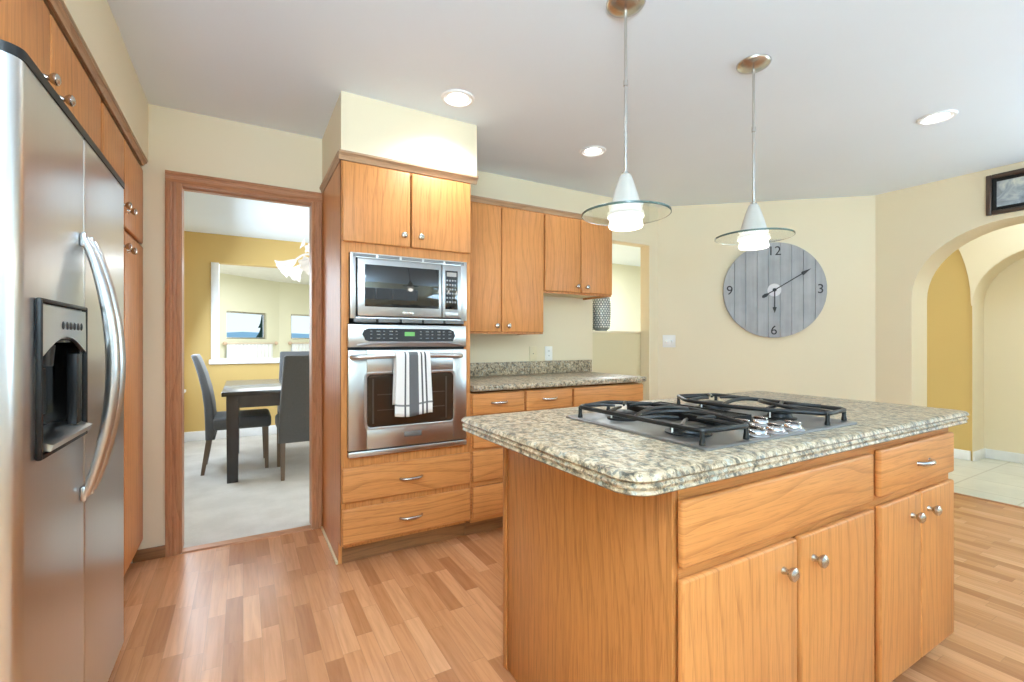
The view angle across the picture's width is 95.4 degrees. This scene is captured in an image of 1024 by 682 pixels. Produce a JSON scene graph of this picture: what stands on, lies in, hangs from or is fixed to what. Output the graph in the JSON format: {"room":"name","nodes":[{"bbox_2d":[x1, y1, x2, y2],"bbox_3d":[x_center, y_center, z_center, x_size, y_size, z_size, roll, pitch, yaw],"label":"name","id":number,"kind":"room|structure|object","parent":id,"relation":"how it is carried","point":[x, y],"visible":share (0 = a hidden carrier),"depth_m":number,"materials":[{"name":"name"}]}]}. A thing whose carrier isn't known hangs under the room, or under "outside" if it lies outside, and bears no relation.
{"room":"kitchen","nodes":[
{"label":"kitchen","id":0,"kind":"room"},
{"bbox_2d":[131,434,309,562],"bbox_3d":[-1.663,1.182,4.611,3.170,0.056,3.350,0,0,-30],"label":"floor","id":1,"kind":"structure","parent":0,"point":[215,510],"depth_m":3.55,"materials":[{"name":"carpet"}]},
{"bbox_2d":[191,354,270,475],"bbox_3d":[-2.569,0.636,4.290,0.610,1.034,0.470,0,0,-30],"label":"dining chair","id":2,"kind":"object","parent":1,"relation":"on","point":[214,420],"visible":1,"depth_m":4.07,"materials":[{"name":"grey fabric"}]},
{"bbox_2d":[221,379,281,483],"bbox_3d":[-2.031,0.782,4.618,1.400,0.744,1.280,0,0,-30],"label":"dining table","id":3,"kind":"object","parent":1,"relation":"on","point":[239,394],"visible":0.42,"depth_m":3.82,"materials":[{"name":"brown wood"}]},
{"bbox_2d":[275,355,308,480],"bbox_3d":[-1.831,0.636,4.151,0.470,1.034,0.610,0,0,-30],"label":"dining chair","id":4,"kind":"object","parent":1,"relation":"on","point":[292,420],"visible":0.52,"depth_m":3.89,"materials":[{"name":"grey fabric"}]},
{"bbox_2d":[277,351,308,413],"bbox_3d":[-2.316,0.636,5.141,0.470,1.034,0.610,0,0,-30],"label":"dining chair","id":5,"kind":"object","parent":1,"relation":"on","point":[282,353],"visible":0.17,"depth_m":5.27,"materials":[{"name":"grey fabric"}]},
{"bbox_2d":[184,231,308,431],"bbox_3d":[-2.535,-0.050,6.111,3.080,2.420,0.120,0,0,-30],"label":"wall","id":6,"kind":"structure","parent":0,"point":[200,249],"depth_m":5.46,"materials":[{"name":"yellow paint"}]},
{"bbox_2d":[211,262,218,358],"bbox_3d":[-3.525,-0.357,5.536,0.080,1.135,0.137,0,0,-30],"label":"trim","id":7,"kind":"structure","parent":6,"relation":"attached to","point":[214,265],"depth_m":5.47,"materials":[{"name":"white paint"}]},
{"bbox_2d":[184,425,276,441],"bbox_3d":[-1.666,1.099,4.656,2.970,0.109,3.270,0,0,-30],"label":"baseboard","id":8,"kind":"structure","parent":6,"relation":"attached to","point":[196,435],"depth_m":5.52,"materials":[{"name":"white paint"}]},
{"bbox_2d":[209,358,279,364],"bbox_3d":[-2.594,0.245,6.068,2.265,0.060,0.175,0,0,-30],"label":"trim","id":9,"kind":"structure","parent":6,"relation":"attached to","point":[241,360],"depth_m":5.62,"materials":[{"name":"white paint"}]},
{"bbox_2d":[219,273,278,358],"bbox_3d":[-5.470,-0.050,8.655,0.100,2.420,2.765,0,0,19],"label":"wall","id":10,"kind":"structure","parent":0,"point":[236,293],"depth_m":9.25,"materials":[{"name":"paint"}]},
{"bbox_2d":[227,311,264,338],"bbox_3d":[-5.284,-0.305,9.227,0.040,0.528,0.912,0,0,19],"label":"window","id":11,"kind":"structure","parent":10,"relation":"in","point":[240,325],"depth_m":9.23,"materials":[{"name":"white glass"}]},
{"bbox_2d":[222,341,277,344],"bbox_3d":[-5.163,0.045,9.243,0.094,0.072,1.260,0,0,19],"label":"curtain rod","id":12,"kind":"object","parent":10,"relation":"attached to","point":[276,342],"visible":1,"depth_m":9.22,"materials":[{"name":"brown wood"}]},
{"bbox_2d":[227,344,272,358],"bbox_3d":[-5.163,0.353,9.222,0.029,0.584,1.064,0,0,19],"label":"cafe curtain","id":13,"kind":"object","parent":12,"relation":"hanging from","point":[234,351],"visible":0.62,"depth_m":9.18,"materials":[{"name":"white fabric"}]},
{"bbox_2d":[43,0,476,180],"bbox_3d":[-0.678,-1.106,1.289,2.255,0.308,3.310,0,0,-30],"label":"wall","id":14,"kind":"structure","parent":0,"point":[357,123],"depth_m":2.40,"materials":[{"name":"beige paint"}]},
{"bbox_2d":[279,282,308,357],"bbox_3d":[-4.363,-0.050,10.788,0.100,2.420,2.076,0,0,39],"label":"wall","id":15,"kind":"structure","parent":0,"point":[293,298],"depth_m":10.12,"materials":[{"name":"paint"}]},
{"bbox_2d":[288,341,308,344],"bbox_3d":[-4.466,0.045,10.502,0.094,0.072,1.162,0,0,39],"label":"curtain rod","id":16,"kind":"object","parent":15,"relation":"attached to","point":[290,342],"visible":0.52,"depth_m":10.19,"materials":[{"name":"brown wood"}]},
{"bbox_2d":[291,314,308,338],"bbox_3d":[-4.576,-0.312,10.538,0.040,0.543,0.904,0,0,39],"label":"window","id":17,"kind":"structure","parent":15,"relation":"in","point":[299,323],"depth_m":10.35,"materials":[{"name":"white glass"}]},
{"bbox_2d":[292,344,308,350],"bbox_3d":[-4.473,0.353,10.482,0.028,0.584,0.966,0,0,39],"label":"cafe curtain","id":18,"kind":"object","parent":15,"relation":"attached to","point":[295,347],"visible":0.09,"depth_m":10.25,"materials":[{"name":"white fabric"}]},
{"bbox_2d":[137,104,657,549],"bbox_3d":[-0.617,-0.050,3.299,4.530,2.420,0.110,0,0,-30],"label":"wall","id":19,"kind":"structure","parent":0,"point":[178,140],"depth_m":2.71,"materials":[{"name":"beige paint"}]},
{"bbox_2d":[132,545,164,562],"bbox_3d":[-1.920,1.129,2.474,0.148,0.062,0.014,0,0,-30],"label":"baseboard","id":20,"kind":"structure","parent":19,"relation":"attached to","point":[145,554],"depth_m":2.47,"materials":[{"name":"brown wood"}]},
{"bbox_2d":[165,181,180,556],"bbox_3d":[-1.834,0.150,2.521,0.069,2.019,0.019,0,0,-30],"label":"trim","id":21,"kind":"structure","parent":19,"relation":"attached to","point":[172,189],"depth_m":2.52,"materials":[{"name":"brown wood"}]},
{"bbox_2d":[165,170,321,206],"bbox_3d":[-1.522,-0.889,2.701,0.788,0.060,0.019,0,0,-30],"label":"trim","id":22,"kind":"structure","parent":19,"relation":"attached to","point":[172,176],"depth_m":2.67,"materials":[{"name":"brown wood"}]},
{"bbox_2d":[181,184,311,552],"bbox_3d":[-1.549,0.152,2.760,0.664,2.016,0.114,0,0,-30],"label":"trim","id":23,"kind":"structure","parent":19,"relation":"attached to","point":[182,189],"depth_m":2.62,"materials":[{"name":"brown wood"}]},
{"bbox_2d":[182,525,311,553],"bbox_3d":[-1.532,1.156,2.732,0.658,0.008,0.068,0,0,-30],"label":"trim","id":24,"kind":"structure","parent":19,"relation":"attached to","point":[308,527],"depth_m":2.71,"materials":[{"name":"brown wood"}]},
{"bbox_2d":[312,202,321,528],"bbox_3d":[-1.205,0.150,2.884,0.055,2.019,0.019,0,0,-30],"label":"trim","id":25,"kind":"structure","parent":19,"relation":"attached to","point":[316,206],"depth_m":2.87,"materials":[{"name":"brown wood"}]},
{"bbox_2d":[470,195,544,334],"bbox_3d":[-0.156,-0.498,3.274,0.710,0.900,0.389,0,0,-30],"label":"upper cabinet","id":26,"kind":"object","parent":19,"relation":"attached to","point":[506,255],"visible":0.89,"depth_m":3.16,"materials":[{"name":"brown wood"}]},
{"bbox_2d":[470,360,591,375],"bbox_3d":[0.060,0.209,3.613,1.424,0.098,0.020,0,0,-30],"label":"backsplash","id":27,"kind":"structure","parent":19,"relation":"attached to","point":[525,367],"depth_m":3.64,"materials":[{"name":"stone"}]},
{"bbox_2d":[529,346,536,360],"bbox_3d":[0.166,0.100,3.682,0.070,0.115,0.008,0,0,-30],"label":"wall plate","id":28,"kind":"object","parent":19,"relation":"attached to","point":[532,349],"visible":1,"depth_m":3.68,"materials":[{"name":"beige plastic"}]},
{"bbox_2d":[545,346,551,360],"bbox_3d":[0.297,0.100,3.756,0.070,0.115,0.010,0,0,-30],"label":"wall outlet","id":29,"kind":"object","parent":19,"relation":"attached to","point":[548,349],"visible":1,"depth_m":3.75,"materials":[{"name":"white plastic"}]},
{"bbox_2d":[543,208,611,299],"bbox_3d":[0.431,-0.647,3.613,0.642,0.602,0.389,0,0,-30],"label":"upper cabinet","id":30,"kind":"object","parent":19,"relation":"attached to","point":[577,253],"visible":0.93,"depth_m":3.46,"materials":[{"name":"brown wood"}]},
{"bbox_2d":[107,0,1023,284],"bbox_3d":[-0.050,-1.290,5.687,8.800,0.060,15.300,0,0,-30],"label":"ceiling","id":31,"kind":"structure","parent":0,"point":[844,90],"depth_m":2.28,"materials":[{"name":"paint"}]},
{"bbox_2d":[274,239,308,281],"bbox_3d":[-1.793,-0.925,4.641,0.958,0.670,0.973,0,0,-10],"label":"chandelier","id":32,"kind":"object","parent":31,"relation":"hanging from","point":[286,267],"visible":0.25,"depth_m":4.43,"materials":[{"name":"white glass"}]},
{"bbox_2d":[305,243,308,252],"bbox_3d":[-2.054,-0.939,4.703,0.045,0.098,0.106,0,0,19],"label":"bulb","id":33,"kind":"object","parent":32,"relation":"on","point":[307,246],"depth_m":4.68,"materials":[{"name":"white glass"}]},
{"bbox_2d":[441,89,474,106],"bbox_3d":[-0.281,-1.254,2.416,0.174,0.010,0.174,0,0,-30],"label":"recessed light","id":34,"kind":"object","parent":31,"relation":"in","point":[457,97],"visible":1,"depth_m":2.40,"materials":[{"name":"white paint"}]},
{"bbox_2d":[580,146,605,156],"bbox_3d":[0.537,-1.254,3.090,0.174,0.010,0.174,0,0,-30],"label":"recessed light","id":35,"kind":"object","parent":31,"relation":"in","point":[590,151],"visible":1,"depth_m":3.08,"materials":[{"name":"white paint"}]},
{"bbox_2d":[581,0,671,231],"bbox_3d":[0.423,-0.839,1.736,0.326,0.842,0.326,0,0,-30],"label":"pendant light","id":36,"kind":"object","parent":31,"relation":"hanging from","point":[626,212],"visible":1,"depth_m":1.71,"materials":[{"name":"silver metal"}]},
{"bbox_2d":[607,211,643,231],"bbox_3d":[0.423,-0.446,1.736,0.134,0.056,0.134,0,0,-30],"label":"diffuser","id":37,"kind":"object","parent":36,"relation":"attached to","point":[621,221],"depth_m":1.69,"materials":[{"name":"white glass"}]},
{"bbox_2d":[714,54,795,250],"bbox_3d":[1.097,-0.839,2.116,0.326,0.842,0.326,0,0,-30],"label":"pendant light","id":38,"kind":"object","parent":31,"relation":"hanging from","point":[754,234],"visible":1,"depth_m":2.09,"materials":[{"name":"silver metal"}]},
{"bbox_2d":[737,235,769,250],"bbox_3d":[1.097,-0.446,2.116,0.134,0.056,0.134,0,0,-30],"label":"diffuser","id":39,"kind":"object","parent":38,"relation":"attached to","point":[746,242],"depth_m":2.07,"materials":[{"name":"white glass"}]},
{"bbox_2d":[917,109,957,124],"bbox_3d":[2.390,-1.254,2.622,0.174,0.010,0.174,0,0,-30],"label":"recessed light","id":40,"kind":"object","parent":31,"relation":"in","point":[939,116],"visible":1,"depth_m":2.61,"materials":[{"name":"white paint"}]},
{"bbox_2d":[108,458,1023,681],"bbox_3d":[2.235,1.184,1.579,7.750,0.052,5.900,0,0,-30],"label":"floor","id":41,"kind":"structure","parent":0,"point":[280,608],"depth_m":2.01,"materials":[{"name":"brown wood"}]},
{"bbox_2d":[0,39,125,681],"bbox_3d":[-1.423,0.291,1.137,0.751,1.738,0.920,0,0,-30],"label":"refrigerator","id":42,"kind":"object","parent":41,"relation":"on","point":[63,352],"visible":1,"depth_m":1.06,"materials":[{"name":"silver metal"}]},
{"bbox_2d":[100,91,146,574],"bbox_3d":[-1.988,0.107,1.963,0.640,2.106,0.831,0,0,-30],"label":"pantry cabinet","id":43,"kind":"object","parent":41,"relation":"on","point":[115,149],"visible":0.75,"depth_m":2.18,"materials":[{"name":"brown wood"}]},
{"bbox_2d":[319,149,478,564],"bbox_3d":[-0.689,0.102,2.790,0.772,2.116,0.696,0,0,-30],"label":"tall cabinet","id":44,"kind":"object","parent":41,"relation":"on","point":[375,505],"visible":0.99,"depth_m":2.52,"materials":[{"name":"brown wood"}]},
{"bbox_2d":[347,324,465,458],"bbox_3d":[-0.670,0.251,2.723,0.648,0.678,0.654,0,0,-30],"label":"wall oven","id":45,"kind":"object","parent":44,"relation":"in","point":[373,428],"visible":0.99,"depth_m":2.46,"materials":[{"name":"metal"}]},
{"bbox_2d":[392,352,432,416],"bbox_3d":[-0.520,0.225,2.442,0.202,0.335,0.050,0,0,-30],"label":"dish towel","id":46,"kind":"object","parent":45,"relation":"hanging from","point":[412,382],"visible":1,"depth_m":2.42,"materials":[{"name":"white fabric"}]},
{"bbox_2d":[349,252,466,324],"bbox_3d":[-0.660,-0.274,2.725,0.644,0.356,0.520,0,0,-30],"label":"microwave","id":47,"kind":"object","parent":44,"relation":"in","point":[383,289],"visible":1,"depth_m":2.49,"materials":[{"name":"metal"}]},
{"bbox_2d":[465,389,523,535],"bbox_3d":[-0.231,0.733,3.055,0.362,0.854,0.693,0,0,-30],"label":"base cabinet","id":48,"kind":"object","parent":41,"relation":"on","point":[486,457],"visible":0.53,"depth_m":2.76,"materials":[{"name":"brown wood"}]},
{"bbox_2d":[519,386,571,410],"bbox_3d":[0.086,0.733,3.237,0.364,0.854,0.695,0,0,-30],"label":"base cabinet","id":49,"kind":"object","parent":41,"relation":"on","point":[545,398],"visible":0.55,"depth_m":2.96,"materials":[{"name":"brown wood"}]},
{"bbox_2d":[565,382,642,406],"bbox_3d":[0.524,0.733,3.490,0.644,0.854,0.695,0,0,-30],"label":"base cabinet","id":50,"kind":"object","parent":41,"relation":"on","point":[630,391],"visible":0.23,"depth_m":3.22,"materials":[{"name":"brown wood"}]},
{"bbox_2d":[470,372,646,391],"bbox_3d":[0.211,0.276,3.317,1.388,0.033,0.684,0,0,-30],"label":"countertop","id":51,"kind":"structure","parent":50,"relation":"on","point":[520,381],"depth_m":3.13,"materials":[{"name":"stone"}]},
{"bbox_2d":[503,428,953,681],"bbox_3d":[0.823,0.733,1.688,1.510,0.854,0.811,0,0,-30],"label":"kitchen island","id":52,"kind":"object","parent":41,"relation":"on","point":[839,567],"visible":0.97,"depth_m":1.28,"materials":[{"name":"brown wood"}]},
{"bbox_2d":[461,391,968,496],"bbox_3d":[0.762,0.282,1.665,1.705,0.046,0.834,0,0,-30],"label":"island countertop","id":53,"kind":"structure","parent":52,"relation":"on","point":[621,462],"depth_m":1.21,"materials":[{"name":"stone"}]},
{"bbox_2d":[566,393,856,450],"bbox_3d":[0.628,0.228,1.512,0.720,0.060,0.559,0,0,-30],"label":"gas cooktop","id":54,"kind":"object","parent":53,"relation":"in","point":[706,425],"visible":1,"depth_m":1.39,"materials":[{"name":"metal"}]},
{"bbox_2d":[627,401,776,427],"bbox_3d":[0.594,0.243,1.571,0.340,0.021,0.404,0,0,-30],"label":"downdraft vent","id":55,"kind":"object","parent":54,"relation":"attached to","point":[691,417],"depth_m":1.50,"materials":[{"name":"black metal"}]},
{"bbox_2d":[593,333,640,382],"bbox_3d":[0.904,0.544,4.295,0.860,1.232,0.085,0,0,-30],"label":"wall","id":56,"kind":"structure","parent":0,"point":[613,353],"depth_m":4.28,"materials":[{"name":"paint"}]},
{"bbox_2d":[593,331,640,332],"bbox_3d":[0.901,-0.082,4.299,0.860,0.020,0.115,0,0,-30],"label":"trim","id":57,"kind":"structure","parent":56,"relation":"on","point":[593,331],"depth_m":4.27,"materials":[{"name":"beige paint"}]},
{"bbox_2d":[593,297,610,330],"bbox_3d":[0.811,-0.266,4.247,0.177,0.345,0.177,0,0,-30],"label":"vase","id":58,"kind":"object","parent":57,"relation":"on","point":[602,306],"visible":0.75,"depth_m":4.17,"materials":[{"name":"grey ceramic"}]},
{"bbox_2d":[593,264,640,330],"bbox_3d":[1.257,-0.050,7.423,4.600,2.420,0.100,0,0,-30],"label":"wall","id":59,"kind":"structure","parent":0,"point":[625,298],"depth_m":7.73,"materials":[{"name":"paint"}]},
{"bbox_2d":[658,195,874,401],"bbox_3d":[2.269,-0.050,4.262,1.807,2.420,0.110,0,0,11],"label":"wall","id":60,"kind":"structure","parent":0,"point":[834,356],"depth_m":4.20,"materials":[{"name":"beige paint"}]},
{"bbox_2d":[663,335,675,346],"bbox_3d":[1.468,0.002,4.356,0.115,0.115,0.016,0,0,11],"label":"light switch","id":61,"kind":"object","parent":60,"relation":"attached to","point":[668,340],"visible":1,"depth_m":4.36,"materials":[{"name":"white plastic"}]},
{"bbox_2d":[723,242,826,337],"bbox_3d":[2.342,-0.455,4.164,0.846,0.850,0.054,0,0,11],"label":"wall clock","id":62,"kind":"object","parent":60,"relation":"attached to","point":[777,290],"visible":0.98,"depth_m":4.16,"materials":[{"name":"grey wood"}]},
{"bbox_2d":[875,161,1023,406],"bbox_3d":[4.430,-0.215,2.107,0.300,2.750,4.620,0,0,-30],"label":"wall","id":63,"kind":"structure","parent":0,"point":[917,228],"depth_m":3.85,"materials":[{"name":"paint"}]},
{"bbox_2d":[954,492,1023,507],"bbox_3d":[3.536,1.157,3.260,0.025,0.006,1.270,0,0,-30],"label":"trim","id":64,"kind":"structure","parent":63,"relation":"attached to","point":[954,492],"depth_m":3.38,"materials":[{"name":"brown wood"}]},
{"bbox_2d":[986,168,1023,215],"bbox_3d":[3.646,-1.062,3.134,0.029,0.292,0.662,0,0,-30],"label":"framed picture","id":65,"kind":"object","parent":63,"relation":"attached to","point":[1005,190],"visible":1,"depth_m":3.33,"materials":[{"name":"brown wood"}]},
{"bbox_2d":[997,176,1023,206],"bbox_3d":[3.653,-1.062,3.138,0.005,0.184,0.554,0,0,-30],"label":"print","id":66,"kind":"object","parent":65,"relation":"attached to","point":[1010,189],"depth_m":3.32},
{"bbox_2d":[927,223,1023,460],"bbox_3d":[4.895,-0.215,3.981,0.300,2.750,4.400,0,0,-30],"label":"archway","id":67,"kind":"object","parent":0,"point":[949,308],"depth_m":4.59,"materials":[{"name":"paint"}]},
{"bbox_2d":[954,448,1023,463],"bbox_3d":[4.558,1.111,4.568,0.296,0.092,2.195,0,0,-30],"label":"baseboard","id":68,"kind":"structure","parent":67,"relation":"attached to","point":[958,453],"depth_m":4.52,"materials":[{"name":"white paint"}]},
{"bbox_2d":[972,250,1023,460],"bbox_3d":[4.836,0.150,4.087,0.295,2.019,1.100,0,0,-30],"label":"lining","id":69,"kind":"object","parent":67,"relation":"attached to","point":[983,284],"visible":0.98,"depth_m":4.53,"materials":[{"name":"paint"}]},
{"bbox_2d":[984,257,1023,453],"bbox_3d":[5.056,-0.215,4.074,0.069,2.750,4.400,0,0,-30],"label":"wall niche","id":70,"kind":"object","parent":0,"point":[1004,297],"depth_m":4.51,"materials":[{"name":"paint"}]},
{"bbox_3d":[-1.064,-0.050,-0.377,0.080,2.420,5.810,0,0,-30],"label":"wall","id":71,"kind":"structure","parent":0,"visible":0},
{"bbox_2d":[0,0,107,150],"bbox_3d":[-1.510,-0.773,1.135,0.640,0.346,1.076,0,0,-30],"label":"upper cabinet","id":72,"kind":"object","parent":71,"relation":"attached to","point":[29,25],"visible":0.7,"depth_m":1.32,"materials":[{"name":"brown wood"}]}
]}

